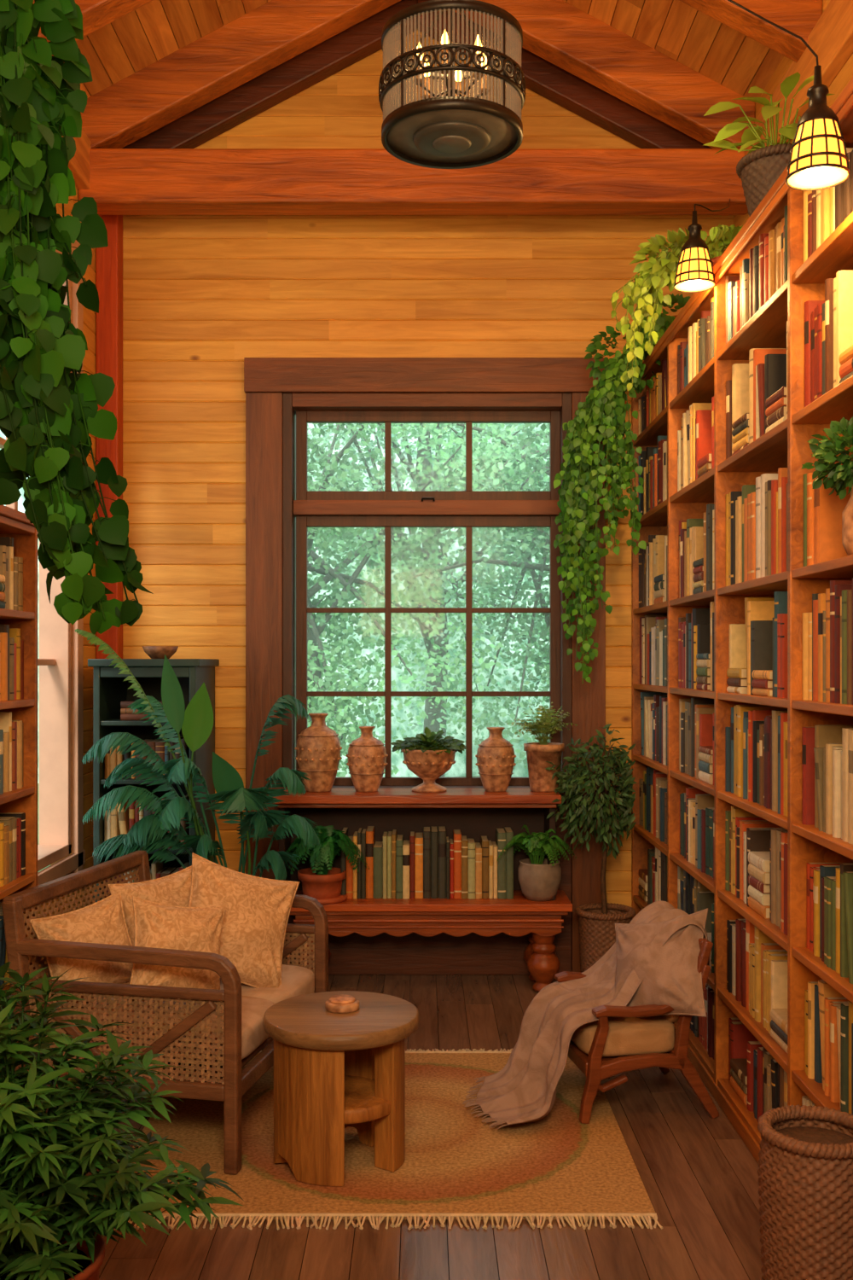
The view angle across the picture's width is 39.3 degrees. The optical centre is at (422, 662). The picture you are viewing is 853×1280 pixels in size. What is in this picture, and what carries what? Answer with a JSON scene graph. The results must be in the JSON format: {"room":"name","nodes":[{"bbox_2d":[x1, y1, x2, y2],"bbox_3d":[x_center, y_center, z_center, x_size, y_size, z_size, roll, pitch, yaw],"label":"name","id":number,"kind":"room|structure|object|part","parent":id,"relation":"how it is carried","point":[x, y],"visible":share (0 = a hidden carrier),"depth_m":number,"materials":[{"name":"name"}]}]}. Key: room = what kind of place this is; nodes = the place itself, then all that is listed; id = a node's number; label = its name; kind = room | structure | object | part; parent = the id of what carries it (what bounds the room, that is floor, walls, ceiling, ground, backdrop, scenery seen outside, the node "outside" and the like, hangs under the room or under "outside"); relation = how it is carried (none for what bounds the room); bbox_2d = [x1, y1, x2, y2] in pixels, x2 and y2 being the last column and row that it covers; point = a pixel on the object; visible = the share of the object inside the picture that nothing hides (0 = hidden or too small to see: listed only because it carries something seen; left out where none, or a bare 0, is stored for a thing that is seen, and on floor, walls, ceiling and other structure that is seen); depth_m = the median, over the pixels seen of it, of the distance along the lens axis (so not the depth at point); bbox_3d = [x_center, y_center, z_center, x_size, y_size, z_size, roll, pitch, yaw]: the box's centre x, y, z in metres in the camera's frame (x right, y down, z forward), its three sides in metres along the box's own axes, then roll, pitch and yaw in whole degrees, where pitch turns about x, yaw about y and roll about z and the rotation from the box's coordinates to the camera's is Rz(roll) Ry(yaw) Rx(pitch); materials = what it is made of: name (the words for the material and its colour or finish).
{"room":"home library","nodes":[
{"label":"home library","id":0,"kind":"room"},
{"bbox_2d":[37,186,95,977],"bbox_3d":[-1.700,-0.600,2.445,0.100,4.400,7.390,0,0,0],"label":"wall","id":1,"kind":"structure","parent":0,"point":[89,315],"depth_m":5.90,"materials":[{"name":"brown wood"}]},
{"bbox_2d":[0,239,85,885],"bbox_3d":[-1.705,-0.500,5.035,0.170,2.980,1.410,0,0,0],"label":"window","id":2,"kind":"structure","parent":1,"relation":"in","point":[61,648],"depth_m":5.57,"materials":[{"name":"paint"}]},
{"bbox_2d":[61,128,90,189],"bbox_3d":[-1.620,-2.380,2.395,0.060,0.240,7.190,0,0,0],"label":"trim","id":3,"kind":"structure","parent":1,"relation":"attached to","point":[78,164],"depth_m":5.60,"materials":[{"name":"brown wood"}]},
{"bbox_2d":[37,974,763,1279],"bbox_3d":[0.005,1.615,2.470,3.508,0.030,7.538,0,0,0],"label":"floor","id":4,"kind":"structure","parent":0,"point":[700,1178],"depth_m":3.36,"materials":[{"name":"brown wood"}]},
{"bbox_2d":[0,505,37,1053],"bbox_3d":[-1.503,0.545,3.380,0.290,2.110,1.760,0,0,0],"label":"bookcase","id":5,"kind":"object","parent":4,"relation":"on","point":[14,523],"visible":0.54,"depth_m":4.23,"materials":[{"name":"brown wood"}]},
{"bbox_2d":[0,536,25,1067],"bbox_3d":[-1.499,0.540,3.382,0.199,1.961,1.696,0,0,0],"label":"books","id":6,"kind":"object","parent":5,"relation":"on","point":[12,824],"depth_m":4.09,"materials":[{"name":"multicoloured paper"}]},
{"bbox_2d":[95,215,122,658],"bbox_3d":[-1.591,-0.376,6.079,0.112,3.949,0.117,0,0,0],"label":"post","id":7,"kind":"object","parent":4,"relation":"on","point":[109,258],"visible":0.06,"depth_m":6.02,"materials":[{"name":"brown wood"}]},
{"bbox_2d":[0,961,243,1279],"bbox_3d":[-0.849,1.139,2.630,0.910,0.920,0.879,0,0,0],"label":"potted shrub","id":8,"kind":"object","parent":4,"relation":"on","point":[57,1234],"visible":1,"depth_m":2.55,"materials":[{"name":"green plant"}]},
{"bbox_2d":[87,658,219,901],"bbox_3d":[-1.275,0.792,5.730,0.510,1.615,0.540,0,0,0],"label":"cabinet","id":9,"kind":"object","parent":4,"relation":"on","point":[110,689],"visible":0.31,"depth_m":5.58,"materials":[{"name":"paint"}]},
{"bbox_2d":[104,700,189,897],"bbox_3d":[-1.279,0.842,5.636,0.391,1.317,0.212,0,0,0],"label":"books","id":10,"kind":"object","parent":9,"relation":"in","point":[117,824],"visible":0.18,"depth_m":5.54,"materials":[{"name":"paper"}]},
{"bbox_2d":[142,645,178,658],"bbox_3d":[-1.250,-0.045,5.700,0.170,0.060,0.170,0,0,0],"label":"shallow bowl","id":11,"kind":"object","parent":9,"relation":"on","point":[154,652],"visible":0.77,"depth_m":5.64,"materials":[{"name":"ceramic"}]},
{"bbox_2d":[75,628,319,880],"bbox_3d":[-0.953,0.729,5.108,1.033,1.741,0.584,0,0,0],"label":"potted palm","id":12,"kind":"object","parent":4,"relation":"on","point":[196,723],"visible":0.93,"depth_m":5.05,"materials":[{"name":"green plant"}]},
{"bbox_2d":[114,1048,663,1230],"bbox_3d":[-0.132,1.591,4.145,1.637,0.018,1.562,0,0,0],"label":"area rug","id":13,"kind":"object","parent":4,"relation":"on","point":[556,1166],"visible":0.59,"depth_m":3.78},
{"bbox_2d":[1,850,328,1174],"bbox_3d":[-0.864,1.137,4.264,0.806,0.900,1.000,0,0,12],"label":"sofa","id":14,"kind":"object","parent":13,"relation":"on","point":[193,957],"visible":0.91,"depth_m":3.96,"materials":[{"name":"brown wood"}]},
{"bbox_2d":[29,890,133,1007],"bbox_3d":[-1.132,0.980,4.062,0.382,0.371,0.173,0,0,-34],"label":"throw pillow","id":15,"kind":"object","parent":14,"relation":"on","point":[103,921],"depth_m":4.02,"materials":[{"name":"beige fabric"}]},
{"bbox_2d":[107,865,191,946],"bbox_3d":[-0.954,0.970,4.411,0.413,0.396,0.177,0,0,-45],"label":"throw pillow","id":16,"kind":"object","parent":14,"relation":"on","point":[175,888],"depth_m":4.38,"materials":[{"name":"beige fabric"}]},
{"bbox_2d":[127,896,226,1001],"bbox_3d":[-0.819,0.970,3.995,0.409,0.390,0.184,0,0,-38],"label":"throw pillow","id":17,"kind":"object","parent":14,"relation":"on","point":[157,925],"depth_m":3.95,"materials":[{"name":"beige fabric"}]},
{"bbox_2d":[188,852,299,988],"bbox_3d":[-0.670,0.950,4.311,0.536,0.525,0.229,0,0,-25],"label":"throw pillow","id":18,"kind":"object","parent":14,"relation":"on","point":[254,911],"depth_m":4.27,"materials":[{"name":"fabric"}]},
{"bbox_2d":[263,990,419,1186],"bbox_3d":[-0.258,1.353,3.830,0.500,0.467,0.500,0,0,0],"label":"round side table","id":19,"kind":"object","parent":13,"relation":"on","point":[334,1072],"visible":0.98,"depth_m":3.69,"materials":[{"name":"brown wood"}]},
{"bbox_2d":[325,994,359,1013],"bbox_3d":[-0.258,1.102,3.860,0.110,0.034,0.110,0,0,0],"label":"lidded dish","id":20,"kind":"object","parent":19,"relation":"on","point":[343,1003],"visible":1,"depth_m":3.82,"materials":[{"name":"ceramic"}]},
{"bbox_2d":[273,787,572,992],"bbox_3d":[0.000,1.119,5.902,1.440,0.959,0.365,0,0,0],"label":"console table","id":21,"kind":"object","parent":4,"relation":"on","point":[477,812],"visible":0.64,"depth_m":5.75,"materials":[{"name":"brown wood"}]},
{"bbox_2d":[294,712,342,791],"bbox_3d":[-0.515,0.447,5.930,0.234,0.385,0.235,0,0,0],"label":"ceramic vase","id":22,"kind":"object","parent":21,"relation":"on","point":[318,747],"visible":1,"depth_m":5.85,"materials":[{"name":"ceramic"}]},
{"bbox_2d":[285,825,369,904],"bbox_3d":[-0.474,0.981,5.825,0.431,0.357,0.276,0,0,0],"label":"potted fern","id":23,"kind":"object","parent":21,"relation":"on","point":[322,882],"visible":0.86,"depth_m":5.75,"materials":[{"name":"green plant"}]},
{"bbox_2d":[345,726,388,791],"bbox_3d":[-0.275,0.479,5.930,0.207,0.320,0.208,0,0,0],"label":"ceramic vase","id":24,"kind":"object","parent":21,"relation":"on","point":[367,755],"visible":1,"depth_m":5.86,"materials":[{"name":"ceramic"}]},
{"bbox_2d":[340,826,513,898],"bbox_3d":[0.024,0.995,5.955,0.847,0.329,0.211,0,0,0],"label":"books","id":25,"kind":"object","parent":21,"relation":"on","point":[458,867],"visible":0.97,"depth_m":5.86,"materials":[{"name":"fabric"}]},
{"bbox_2d":[389,727,466,792],"bbox_3d":[0.029,0.480,5.931,0.384,0.318,0.320,0,0,0],"label":"urn planter","id":26,"kind":"object","parent":21,"relation":"on","point":[429,757],"visible":1,"depth_m":5.86,"materials":[{"name":"ceramic"}]},
{"bbox_2d":[475,727,516,791],"bbox_3d":[0.365,0.481,5.930,0.202,0.315,0.203,0,0,0],"label":"ceramic vase","id":27,"kind":"object","parent":21,"relation":"on","point":[495,756],"visible":1,"depth_m":5.87,"materials":[{"name":"ceramic"}]},
{"bbox_2d":[497,824,576,901],"bbox_3d":[0.559,0.977,5.849,0.376,0.365,0.240,0,0,17],"label":"potted fern","id":28,"kind":"object","parent":21,"relation":"on","point":[539,881],"visible":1,"depth_m":5.78,"materials":[{"name":"green plant"}]},
{"bbox_2d":[506,701,577,792],"bbox_3d":[0.589,0.416,5.925,0.356,0.445,0.224,0,0,0],"label":"potted herb","id":29,"kind":"object","parent":21,"relation":"on","point":[540,778],"visible":0.99,"depth_m":5.88,"materials":[{"name":"ceramic"}]},
{"bbox_2d":[462,900,719,1128],"bbox_3d":[0.579,1.243,4.311,0.884,0.719,0.601,0,0,-10],"label":"lounge armchair","id":30,"kind":"object","parent":4,"relation":"on","point":[617,1015],"visible":1,"depth_m":4.21,"materials":[{"name":"beige fabric"}]},
{"bbox_2d":[570,1015,675,1056],"bbox_3d":[0.705,1.328,4.378,0.350,0.137,0.424,0,0,-10],"label":"seat cushion","id":31,"kind":"object","parent":30,"relation":"on","point":[651,1034],"depth_m":4.18,"materials":[{"name":"beige fabric"}]},
{"bbox_3d":[0.752,1.290,4.386,0.505,0.625,0.512,0,0,-10],"label":"frame","id":32,"kind":"part","parent":30,"relation":"part of","materials":[{"name":"brown wood"}]},
{"bbox_2d":[613,907,708,1018],"bbox_3d":[0.851,1.100,4.303,0.474,0.432,0.247,0,0,40],"label":"lumbar pillow","id":33,"kind":"object","parent":30,"relation":"on","point":[660,957],"depth_m":4.23,"materials":[{"name":"beige fabric"}]},
{"bbox_2d":[545,722,637,972],"bbox_3d":[0.819,0.950,5.820,0.445,1.298,0.478,0,0,0],"label":"topiary tree","id":34,"kind":"object","parent":4,"relation":"on","point":[596,922],"visible":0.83,"depth_m":5.75,"materials":[{"name":"green plant"}]},
{"bbox_2d":[631,77,852,1162],"bbox_3d":[1.330,0.077,3.515,0.536,3.044,5.230,0,0,0],"label":"bookcase","id":35,"kind":"object","parent":4,"relation":"on","point":[787,445],"visible":0.47,"depth_m":4.07,"materials":[{"name":"brown wood"}]},
{"bbox_2d":[553,293,691,682],"bbox_3d":[0.999,-0.822,5.712,0.742,1.848,0.485,0,0,0],"label":"vine","id":36,"kind":"object","parent":35,"relation":"on","point":[602,416],"visible":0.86,"depth_m":5.60,"materials":[{"name":"green plant"}]},
{"bbox_2d":[610,224,743,391],"bbox_3d":[1.068,-1.434,4.842,0.630,0.611,0.415,0,0,25],"label":"trailing plant","id":37,"kind":"object","parent":35,"relation":"on","point":[659,272],"visible":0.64,"depth_m":4.78,"materials":[{"name":"green plant"}]},
{"bbox_2d":[638,147,852,1122],"bbox_3d":[1.231,0.057,3.942,0.253,2.926,4.337,0,0,0],"label":"books","id":38,"kind":"object","parent":35,"relation":"on","point":[756,738],"visible":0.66,"depth_m":3.96,"materials":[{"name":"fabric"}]},
{"bbox_2d":[704,72,835,216],"bbox_3d":[1.192,-1.680,4.064,0.466,0.469,0.453,0,0,-33],"label":"basket planter","id":39,"kind":"object","parent":35,"relation":"on","point":[759,171],"visible":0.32,"depth_m":3.99,"materials":[{"name":"green plant"}]},
{"bbox_2d":[801,416,852,555],"bbox_3d":[1.129,-0.454,3.104,0.268,0.366,0.299,0,0,0],"label":"potted plant","id":40,"kind":"object","parent":35,"relation":"on","point":[840,476],"visible":1,"depth_m":3.08,"materials":[{"name":"green plant"}]},
{"bbox_2d":[757,1104,852,1279],"bbox_3d":[0.925,1.340,2.800,0.270,0.518,0.269,0,0,26],"label":"wicker basket","id":41,"kind":"object","parent":4,"relation":"on","point":[805,1162],"visible":1,"depth_m":2.70,"materials":[{"name":"brown wicker"}]},
{"bbox_2d":[52,0,784,103],"bbox_3d":[-0.025,-3.100,2.470,3.604,0.998,7.540,0,0,0],"label":"ceiling","id":42,"kind":"structure","parent":0,"point":[157,29],"depth_m":5.53,"materials":[{"name":"brown wood"}]},
{"bbox_2d":[0,0,153,634],"bbox_3d":[-1.087,-1.359,2.997,0.782,2.582,0.501,0,0,0],"label":"ivy","id":43,"kind":"object","parent":42,"relation":"hanging from","point":[49,412],"visible":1,"depth_m":2.89,"materials":[{"name":"green plant"}]},
{"bbox_2d":[78,148,748,215],"bbox_3d":[-0.025,-2.330,5.800,3.246,0.260,0.180,0,0,0],"label":"tie beam","id":44,"kind":"structure","parent":42,"relation":"attached to","point":[123,181],"depth_m":5.71,"materials":[{"name":"brown wood"}]},
{"bbox_2d":[674,198,730,292],"bbox_3d":[1.213,-1.802,5.024,0.150,0.861,1.548,0,0,18],"label":"pendant lamp","id":45,"kind":"object","parent":44,"relation":"hanging from","point":[695,273],"visible":1,"depth_m":4.32,"materials":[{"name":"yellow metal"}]},
{"bbox_2d":[80,0,756,148],"bbox_3d":[-0.025,-2.991,5.800,3.250,1.114,0.150,0,0,0],"label":"rafter","id":46,"kind":"object","parent":42,"relation":"attached to","point":[223,60],"depth_m":5.72,"materials":[{"name":"brown wood"}]},
{"bbox_2d":[32,0,822,62],"bbox_3d":[-0.025,-2.991,4.840,3.250,1.114,0.150,0,0,0],"label":"rafter","id":47,"kind":"object","parent":42,"relation":"attached to","point":[800,17],"depth_m":4.80,"materials":[{"name":"brown wood"}]},
{"bbox_2d":[378,0,525,168],"bbox_3d":[0.087,-2.496,3.500,0.428,1.968,0.430,0,0,0],"label":"drum chandelier","id":48,"kind":"object","parent":42,"relation":"hanging from","point":[450,129],"visible":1,"depth_m":3.37,"materials":[{"name":"brown metal"}]},
{"bbox_2d":[727,0,850,190],"bbox_3d":[0.742,-2.042,3.325,0.204,1.719,1.075,0,0,-26],"label":"pendant lamp","id":49,"kind":"object","parent":42,"relation":"hanging from","point":[819,160],"visible":1,"depth_m":2.89,"materials":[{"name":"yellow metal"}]},
{"bbox_2d":[122,29,734,907],"bbox_3d":[-0.025,-1.000,6.190,3.450,5.200,0.100,0,0,0],"label":"wall","id":50,"kind":"structure","parent":0,"point":[203,294],"depth_m":6.14,"materials":[{"name":"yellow wood"}]},
{"bbox_2d":[122,0,711,148],"bbox_3d":[-0.025,-2.941,6.080,3.250,1.113,0.110,0,0,0],"label":"rafter","id":51,"kind":"object","parent":50,"relation":"attached to","point":[279,84],"visible":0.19,"depth_m":6.03,"materials":[{"name":"brown wood"}]},
{"bbox_2d":[244,357,605,974],"bbox_3d":[0.018,0.026,6.190,1.845,3.148,0.240,0,0,0],"label":"window","id":52,"kind":"structure","parent":50,"relation":"in","point":[284,395],"depth_m":6.10,"materials":[{"name":"brown wood"}]},
{"bbox_2d":[733,0,852,226],"bbox_3d":[1.650,-0.600,2.445,0.100,4.400,7.390,0,0,0],"label":"wall","id":53,"kind":"structure","parent":0,"point":[844,77],"depth_m":5.20,"materials":[{"name":"brown wood"}]},
{"bbox_2d":[744,0,852,155],"bbox_3d":[1.570,-2.380,2.395,0.060,0.240,7.190,0,0,0],"label":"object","id":54,"kind":"structure","parent":53,"relation":"attached to","point":[831,38],"depth_m":4.60,"materials":[{"name":"brown wood"}]},
{"label":"outside","id":55,"kind":"structure","parent":0,"visible":0},
{"bbox_2d":[37,775,480,872],"bbox_3d":[0.000,1.950,10.000,28.000,0.100,28.000,0,0,0],"label":"lawn","id":56,"kind":"structure","parent":55,"point":[462,776],"depth_m":14.90,"materials":[{"name":"green plant"}]},
{"bbox_2d":[0,423,549,783],"bbox_3d":[0.000,-2.004,19.000,22.000,7.788,1.996,0,0,0],"label":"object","id":57,"kind":"object","parent":56,"relation":"on","point":[458,769],"visible":0.02,"depth_m":19.10,"materials":[{"name":"green plant"}]},
{"bbox_2d":[308,423,531,776],"bbox_3d":[-1.154,-0.586,10.677,3.678,4.969,3.516,0,0,42],"label":"tree","id":58,"kind":"object","parent":56,"relation":"on","point":[317,660],"visible":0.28,"depth_m":10.39,"materials":[{"name":"green plant"}]},
{"bbox_2d":[308,423,549,776],"bbox_3d":[0.261,-1.740,14.296,5.903,7.273,5.180,0,0,3],"label":"tree","id":59,"kind":"object","parent":56,"relation":"on","point":[440,718],"visible":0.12,"depth_m":14.07,"materials":[{"name":"green plant"}]},
{"bbox_2d":[316,423,549,769],"bbox_3d":[1.247,-1.110,11.416,4.584,6.016,3.806,0,0,0],"label":"tree","id":60,"kind":"object","parent":56,"relation":"on","point":[528,542],"visible":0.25,"depth_m":11.42,"materials":[{"name":"green plant"}]}
]}

